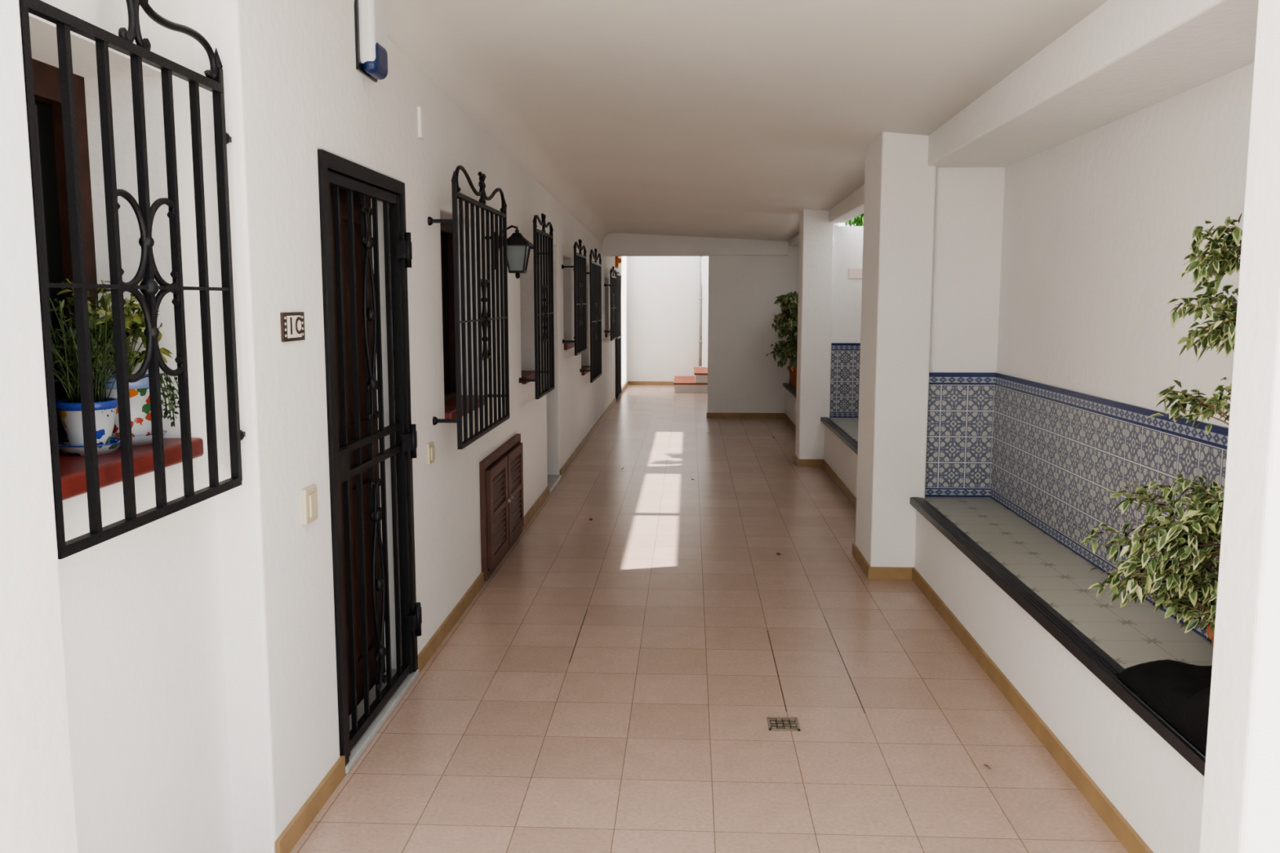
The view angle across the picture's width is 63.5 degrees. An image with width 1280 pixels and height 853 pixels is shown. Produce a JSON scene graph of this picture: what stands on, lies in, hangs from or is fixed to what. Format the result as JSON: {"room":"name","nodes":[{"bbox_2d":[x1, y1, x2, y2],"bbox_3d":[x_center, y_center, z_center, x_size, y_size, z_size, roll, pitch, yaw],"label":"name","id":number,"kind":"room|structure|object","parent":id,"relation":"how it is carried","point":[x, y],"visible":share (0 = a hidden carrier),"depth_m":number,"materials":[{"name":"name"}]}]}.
{"room":"apartment building corridor","nodes":[
{"label":"apartment building corridor","id":0,"kind":"room"},
{"bbox_2d":[28,0,234,852],"bbox_3d":[-1.334,-0.235,2.330,0.310,3.100,0.890,0,7,3],"label":"wall","id":1,"kind":"structure","parent":0,"point":[141,607],"depth_m":2.56,"materials":[{"name":"white paint"}]},
{"bbox_2d":[31,57,101,449],"bbox_3d":[-1.429,-0.359,2.315,0.060,0.950,0.640,0,7,3],"label":"window","id":2,"kind":"structure","parent":1,"relation":"in","point":[46,85],"depth_m":2.52,"materials":[{"name":"brown wood"}]},
{"bbox_2d":[58,437,204,500],"bbox_3d":[-1.275,0.092,2.374,0.248,0.050,0.662,0,7,3],"label":"sill","id":3,"kind":"structure","parent":1,"relation":"attached to","point":[73,468],"depth_m":2.32,"materials":[{"name":"red tile"}]},
{"bbox_2d":[48,293,145,456],"bbox_3d":[-1.281,-0.121,2.381,0.223,0.372,0.310,0,7,3],"label":"potted plant","id":4,"kind":"object","parent":3,"relation":"on","point":[69,410],"visible":0.59,"depth_m":2.37,"materials":[{"name":"plant"}]},
{"bbox_2d":[57,278,179,446],"bbox_3d":[-1.262,-0.161,2.516,0.231,0.417,0.234,0,7,3],"label":"potted trailing plant","id":5,"kind":"object","parent":3,"relation":"on","point":[139,391],"visible":0.52,"depth_m":2.52,"materials":[{"name":"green plant"}]},
{"bbox_2d":[0,0,627,852],"bbox_3d":[-0.923,-1.507,8.181,0.300,4.200,22.500,0,7,3],"label":"wall","id":6,"kind":"structure","parent":0,"point":[294,89],"depth_m":3.00,"materials":[{"name":"white paint"}]},
{"bbox_2d":[18,0,245,559],"bbox_3d":[-1.095,-0.397,2.299,0.040,1.212,0.880,0,7,3],"label":"window grille","id":7,"kind":"object","parent":6,"relation":"in","point":[140,52],"visible":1,"depth_m":2.25,"materials":[{"name":"black metal"}]},
{"bbox_2d":[280,311,305,342],"bbox_3d":[-1.020,-0.294,3.039,0.012,0.084,0.164,0,7,3],"label":"house number plaque","id":8,"kind":"object","parent":6,"relation":"attached to","point":[292,323],"visible":1,"depth_m":3.02,"materials":[{"name":"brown ceramic"}]},
{"bbox_2d":[301,484,318,525],"bbox_3d":[-1.011,0.240,3.175,0.023,0.110,0.100,0,7,3],"label":"light switch","id":9,"kind":"object","parent":6,"relation":"attached to","point":[308,495],"visible":1,"depth_m":3.15,"materials":[{"name":"beige plastic"}]},
{"bbox_2d":[329,185,385,715],"bbox_3d":[-1.099,0.097,3.853,0.118,2.070,0.950,0,7,3],"label":"door","id":10,"kind":"structure","parent":6,"relation":"in","point":[343,193],"depth_m":4.02,"materials":[{"name":"brown wood"}]},
{"bbox_2d":[317,149,422,774],"bbox_3d":[-0.987,0.097,3.855,0.083,2.070,0.965,0,7,3],"label":"security gate","id":11,"kind":"object","parent":6,"relation":"attached to","point":[337,171],"visible":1,"depth_m":3.82,"materials":[{"name":"black metal"}]},
{"bbox_2d":[354,0,388,82],"bbox_3d":[-0.953,-1.415,3.697,0.069,0.320,0.217,0,7,3],"label":"wall light","id":12,"kind":"object","parent":6,"relation":"attached to","point":[370,15],"visible":1,"depth_m":3.62,"materials":[{"name":"white plastic"}]},
{"bbox_2d":[417,106,425,139],"bbox_3d":[-0.944,-1.310,4.464,0.015,0.130,0.075,0,7,3],"label":"junction cover","id":13,"kind":"object","parent":6,"relation":"attached to","point":[420,111],"visible":1,"depth_m":4.44,"materials":[{"name":"white paint"}]},
{"bbox_2d":[426,441,435,465],"bbox_3d":[-0.940,0.120,4.650,0.023,0.095,0.090,0,7,3],"label":"switch","id":14,"kind":"object","parent":6,"relation":"attached to","point":[430,448],"visible":1,"depth_m":4.62,"materials":[{"name":"beige plastic"}]},
{"bbox_2d":[440,222,456,401],"bbox_3d":[-1.073,-0.581,5.357,0.060,0.990,0.900,0,7,3],"label":"window","id":15,"kind":"structure","parent":6,"relation":"in","point":[446,230],"depth_m":5.70,"materials":[{"name":"brown wood"}]},
{"bbox_2d":[275,381,628,852],"bbox_3d":[-0.629,0.196,11.261,0.014,0.070,16.780,0,7,3],"label":"baseboard","id":16,"kind":"structure","parent":6,"relation":"attached to","point":[294,831],"depth_m":4.48,"materials":[{"name":"beige wood"}]},
{"bbox_2d":[444,395,484,418],"bbox_3d":[-0.963,-0.099,5.411,0.160,0.050,0.900,0,7,3],"label":"sill","id":17,"kind":"structure","parent":6,"relation":"attached to","point":[450,405],"depth_m":5.28,"materials":[{"name":"red tile"}]},
{"bbox_2d":[427,164,509,449],"bbox_3d":[-0.856,-0.625,5.283,0.160,1.316,1.284,0,7,3],"label":"window grille","id":18,"kind":"object","parent":6,"relation":"in","point":[484,319],"visible":0.99,"depth_m":5.18,"materials":[{"name":"black metal"}]},
{"bbox_2d":[479,433,524,581],"bbox_3d":[-0.830,0.462,6.426,0.074,0.680,1.250,0,7,3],"label":"access door","id":19,"kind":"structure","parent":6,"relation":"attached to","point":[501,472],"depth_m":6.21,"materials":[{"name":"brown wood"}]},
{"bbox_2d":[493,225,533,278],"bbox_3d":[-0.760,-1.041,6.163,0.226,0.316,0.168,0,7,3],"label":"wall lantern","id":20,"kind":"object","parent":6,"relation":"attached to","point":[518,248],"visible":0.84,"depth_m":6.12,"materials":[{"name":"grey metal"}]},
{"bbox_2d":[521,370,534,384],"bbox_3d":[-0.875,-0.361,7.548,0.190,0.050,0.670,0,7,3],"label":"sill","id":21,"kind":"structure","parent":6,"relation":"attached to","point":[525,374],"depth_m":7.48,"materials":[{"name":"red tile"}]},
{"bbox_2d":[519,213,554,399],"bbox_3d":[-0.750,-0.880,7.466,0.160,1.292,0.884,0,7,3],"label":"window grille","id":22,"kind":"object","parent":6,"relation":"in","point":[544,309],"visible":0.97,"depth_m":7.40,"materials":[{"name":"black metal"}]},
{"bbox_2d":[564,342,574,350],"bbox_3d":[-0.756,-0.780,9.977,0.190,0.050,0.700,0,7,3],"label":"sill","id":23,"kind":"structure","parent":6,"relation":"attached to","point":[567,345],"depth_m":9.87,"materials":[{"name":"red tile"}]},
{"bbox_2d":[561,239,586,355],"bbox_3d":[-0.631,-1.247,9.922,0.160,1.082,0.954,0,7,3],"label":"window grille","id":24,"kind":"object","parent":6,"relation":"in","point":[580,260],"visible":1,"depth_m":9.83,"materials":[{"name":"black metal"}]},
{"bbox_2d":[581,365,590,375],"bbox_3d":[-0.677,-0.633,11.655,0.190,0.050,0.900,0,7,3],"label":"sill","id":25,"kind":"structure","parent":6,"relation":"attached to","point":[584,367],"depth_m":11.59,"materials":[{"name":"red tile"}]},
{"bbox_2d":[579,248,601,382],"bbox_3d":[-0.552,-1.260,11.571,0.160,1.446,1.234,0,7,3],"label":"window grille","id":26,"kind":"object","parent":6,"relation":"in","point":[595,268],"visible":1,"depth_m":11.47,"materials":[{"name":"black metal"}]},
{"bbox_2d":[604,332,610,337],"bbox_3d":[-0.531,-1.301,14.643,0.190,0.050,0.700,0,7,3],"label":"sill","id":27,"kind":"structure","parent":6,"relation":"attached to","point":[607,334],"depth_m":14.41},
{"bbox_2d":[604,266,616,341],"bbox_3d":[-0.421,-1.741,14.582,0.130,1.029,0.934,0,7,3],"label":"window grille","id":28,"kind":"object","parent":6,"relation":"in","point":[612,285],"visible":1,"depth_m":14.46,"materials":[{"name":"black metal"}]},
{"bbox_2d":[615,272,622,399],"bbox_3d":[-0.345,-1.477,16.730,0.030,1.970,1.060,0,7,3],"label":"security gate","id":29,"kind":"object","parent":6,"relation":"attached to","point":[618,340],"visible":0.94,"depth_m":16.62,"materials":[{"name":"black metal"}]},
{"bbox_2d":[615,256,622,267],"bbox_3d":[-0.334,-2.602,16.214,0.098,0.220,0.150,0,7,3],"label":"beacon","id":30,"kind":"object","parent":6,"relation":"attached to","point":[618,260],"visible":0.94,"depth_m":16.15,"materials":[{"name":"orange plastic"}]},
{"bbox_2d":[627,256,699,381],"bbox_3d":[0.241,-2.485,19.453,1.740,3.400,0.200,0,7,3],"label":"wall","id":31,"kind":"structure","parent":0,"point":[663,291],"depth_m":19.40,"materials":[{"name":"white paint"}]},
{"bbox_2d":[628,381,674,385],"bbox_3d":[0.443,-0.819,19.540,1.326,0.070,0.014,0,7,3],"label":"baseboard","id":32,"kind":"structure","parent":31,"relation":"attached to","point":[630,383],"depth_m":19.54,"materials":[{"name":"beige wood"}]},
{"bbox_2d":[698,256,702,366],"bbox_3d":[1.132,-2.590,19.236,0.076,2.940,0.072,0,7,3],"label":"drain pipe","id":33,"kind":"object","parent":31,"relation":"attached to","point":[700,341],"visible":0.75,"depth_m":19.27,"materials":[{"name":"white plastic"}]},
{"bbox_2d":[698,256,708,367],"bbox_3d":[2.082,-2.584,20.260,2.200,3.400,0.200,0,7,3],"label":"wall","id":34,"kind":"structure","parent":0,"point":[705,259],"depth_m":20.24,"materials":[{"name":"white paint"}]},
{"bbox_2d":[289,385,1128,852],"bbox_3d":[0.879,0.282,11.339,3.920,0.120,19.500,0,7,3],"label":"floor","id":35,"kind":"structure","parent":0,"point":[612,685],"depth_m":4.21,"materials":[{"name":"tile"}]},
{"bbox_2d":[345,668,419,773],"bbox_3d":[-1.038,1.111,3.974,0.140,0.028,0.940,0,7,3],"label":"threshold","id":36,"kind":"object","parent":35,"relation":"on","point":[359,748],"visible":0.45,"depth_m":3.96,"materials":[{"name":"grey stone"}]},
{"bbox_2d":[547,474,561,493],"bbox_3d":[-0.851,0.497,8.978,0.250,0.028,0.790,0,7,3],"label":"threshold","id":37,"kind":"object","parent":35,"relation":"on","point":[553,480],"visible":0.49,"depth_m":9.06,"materials":[{"name":"grey stone"}]},
{"bbox_2d":[673,367,707,392],"bbox_3d":[1.556,-1.016,18.647,1.880,0.680,1.610,0,7,3],"label":"steps","id":38,"kind":"structure","parent":35,"relation":"on","point":[698,383],"depth_m":17.93,"materials":[{"name":"red tile"}]},
{"bbox_2d":[766,717,799,731],"bbox_3d":[0.544,1.129,3.922,0.116,0.004,0.116,0,7,3],"label":"floor drain","id":39,"kind":"object","parent":35,"relation":"on","point":[791,724],"visible":1,"depth_m":3.92,"materials":[{"name":"black"}]},
{"bbox_2d":[782,330,797,425],"bbox_3d":[2.083,-0.474,12.126,0.477,1.190,3.756,0,7,3],"label":"tiled bench","id":40,"kind":"object","parent":35,"relation":"on","point":[790,392],"visible":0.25,"depth_m":13.29,"materials":[{"name":"white paint"}]},
{"bbox_2d":[765,291,798,387],"bbox_3d":[1.954,-1.120,13.298,0.614,1.237,0.508,-2,7,-15],"label":"variegated ficus","id":41,"kind":"object","parent":40,"relation":"on","point":[789,301],"visible":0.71,"depth_m":13.23,"materials":[{"name":"plant"}]},
{"bbox_2d":[589,426,991,768],"bbox_3d":[0.489,0.520,8.834,1.943,0.016,10.597,0,7,3],"label":"fallen leaves","id":42,"kind":"object","parent":35,"relation":"on","point":[590,519],"visible":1,"depth_m":6.53,"materials":[{"name":"brown plant"}]},
{"bbox_2d":[795,208,834,459],"bbox_3d":[1.689,-0.936,10.016,0.290,2.620,0.350,0,7,3],"label":"pillar","id":43,"kind":"structure","parent":35,"relation":"on","point":[815,262],"depth_m":9.86,"materials":[{"name":"white paint"}]},
{"bbox_2d":[820,342,860,497],"bbox_3d":[1.893,0.007,8.201,0.477,1.190,3.538,0,7,3],"label":"tiled bench","id":44,"kind":"object","parent":35,"relation":"on","point":[841,428],"visible":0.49,"depth_m":9.87,"materials":[{"name":"blue tile"}]},
{"bbox_2d":[855,132,936,567],"bbox_3d":[1.494,-0.454,6.090,0.300,2.620,0.570,0,7,3],"label":"pillar","id":45,"kind":"structure","parent":35,"relation":"on","point":[900,183],"depth_m":5.84,"materials":[{"name":"white paint"}]},
{"bbox_2d":[909,372,1228,852],"bbox_3d":[1.691,0.519,4.022,0.477,1.190,3.888,0,7,3],"label":"tiled bench","id":46,"kind":"object","parent":35,"relation":"on","point":[1019,472],"visible":0.63,"depth_m":4.19,"materials":[{"name":"white paint"}]},
{"bbox_2d":[783,413,1153,852],"bbox_3d":[1.549,0.591,8.041,0.264,0.070,12.170,0,7,3],"label":"baseboard","id":47,"kind":"structure","parent":46,"relation":"attached to","point":[1122,829],"depth_m":4.06,"materials":[{"name":"beige wood"}]},
{"bbox_2d":[1081,213,1242,649],"bbox_3d":[1.581,0.088,2.927,0.585,1.363,0.370,2,7,13],"label":"variegated ficus","id":48,"kind":"object","parent":46,"relation":"on","point":[1183,566],"visible":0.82,"depth_m":2.91,"materials":[{"name":"plant"}]},
{"bbox_2d":[1115,659,1212,755],"bbox_3d":[1.618,0.699,2.692,0.427,0.194,0.802,0,7,3],"label":"jacket","id":49,"kind":"object","parent":46,"relation":"on","point":[1180,692],"visible":0.38,"depth_m":2.81,"materials":[{"name":"black fabric"}]},
{"bbox_2d":[348,0,1107,243],"bbox_3d":[0.333,-2.060,7.819,2.837,0.720,12.377,0,7,3],"label":"ceiling","id":50,"kind":"structure","parent":0,"point":[707,118],"depth_m":4.89,"materials":[{"name":"paint"}]},
{"bbox_2d":[602,232,789,256],"bbox_3d":[0.722,-2.530,13.897,2.530,0.460,0.280,0,7,3],"label":"beam","id":51,"kind":"structure","parent":50,"relation":"attached to","point":[615,244],"depth_m":13.78,"materials":[{"name":"white paint"}]},
{"bbox_2d":[788,184,864,245],"bbox_3d":[1.865,-2.209,9.927,0.154,0.530,7.800,0,7,3],"label":"beam","id":52,"kind":"structure","parent":50,"relation":"attached to","point":[852,206],"depth_m":8.76,"materials":[{"name":"white paint"}]},
{"bbox_2d":[927,0,1258,167],"bbox_3d":[1.740,-1.509,3.765,0.500,0.620,3.920,0,7,3],"label":"beam","id":53,"kind":"structure","parent":50,"relation":"attached to","point":[1125,58],"depth_m":3.54,"materials":[{"name":"white paint"}]},
{"bbox_2d":[707,245,799,413],"bbox_3d":[1.704,-1.418,14.036,1.550,2.600,0.220,0,7,3],"label":"wall partition","id":54,"kind":"structure","parent":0,"point":[744,291],"depth_m":13.96,"materials":[{"name":"white paint"}]},
{"bbox_2d":[706,410,783,417],"bbox_3d":[1.446,-0.163,14.195,1.064,0.070,0.234,0,7,3],"label":"baseboard","id":55,"kind":"structure","parent":54,"relation":"attached to","point":[708,415],"depth_m":14.08,"materials":[{"name":"beige wood"}]},
{"bbox_2d":[831,226,863,342],"bbox_3d":[2.035,-0.772,10.035,0.420,2.290,0.300,0,7,3],"label":"wall","id":56,"kind":"structure","parent":0,"point":[847,240],"depth_m":9.82,"materials":[{"name":"white paint"}]},
{"bbox_2d":[848,267,862,278],"bbox_3d":[2.057,-1.452,9.793,0.160,0.100,0.012,0,7,3],"label":"wall plaque","id":57,"kind":"object","parent":56,"relation":"attached to","point":[853,273],"visible":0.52,"depth_m":9.79,"materials":[{"name":"white"}]},
{"bbox_2d":[928,167,1004,372],"bbox_3d":[1.845,-0.545,6.092,0.420,2.800,0.490,0,7,3],"label":"wall","id":58,"kind":"structure","parent":0,"point":[969,202],"depth_m":5.80,"materials":[{"name":"white paint"}]},
{"bbox_2d":[996,62,1254,427],"bbox_3d":[2.035,-0.339,3.995,0.200,2.900,4.200,0,7,3],"label":"wall","id":59,"kind":"structure","parent":0,"point":[1099,224],"depth_m":4.15,"materials":[{"name":"white paint"}]},
{"bbox_2d":[1199,0,1279,852],"bbox_3d":[1.768,-0.132,1.895,1.250,3.000,0.160,0,7,3],"label":"pillar","id":60,"kind":"structure","parent":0,"point":[1241,811],"depth_m":1.94,"materials":[{"name":"white paint"}]},
{"bbox_3d":[2.330,-0.783,10.130,0.200,2.290,8.100,0,7,3],"label":"wall","id":61,"kind":"structure","parent":0,"visible":0},
{"bbox_2d":[844,213,863,226],"bbox_3d":[2.300,-2.153,10.685,0.335,0.328,0.843,2,7,15],"label":"shrub","id":62,"kind":"object","parent":61,"relation":"on","point":[858,220],"visible":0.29,"depth_m":10.38,"materials":[{"name":"green plant"}]}
]}

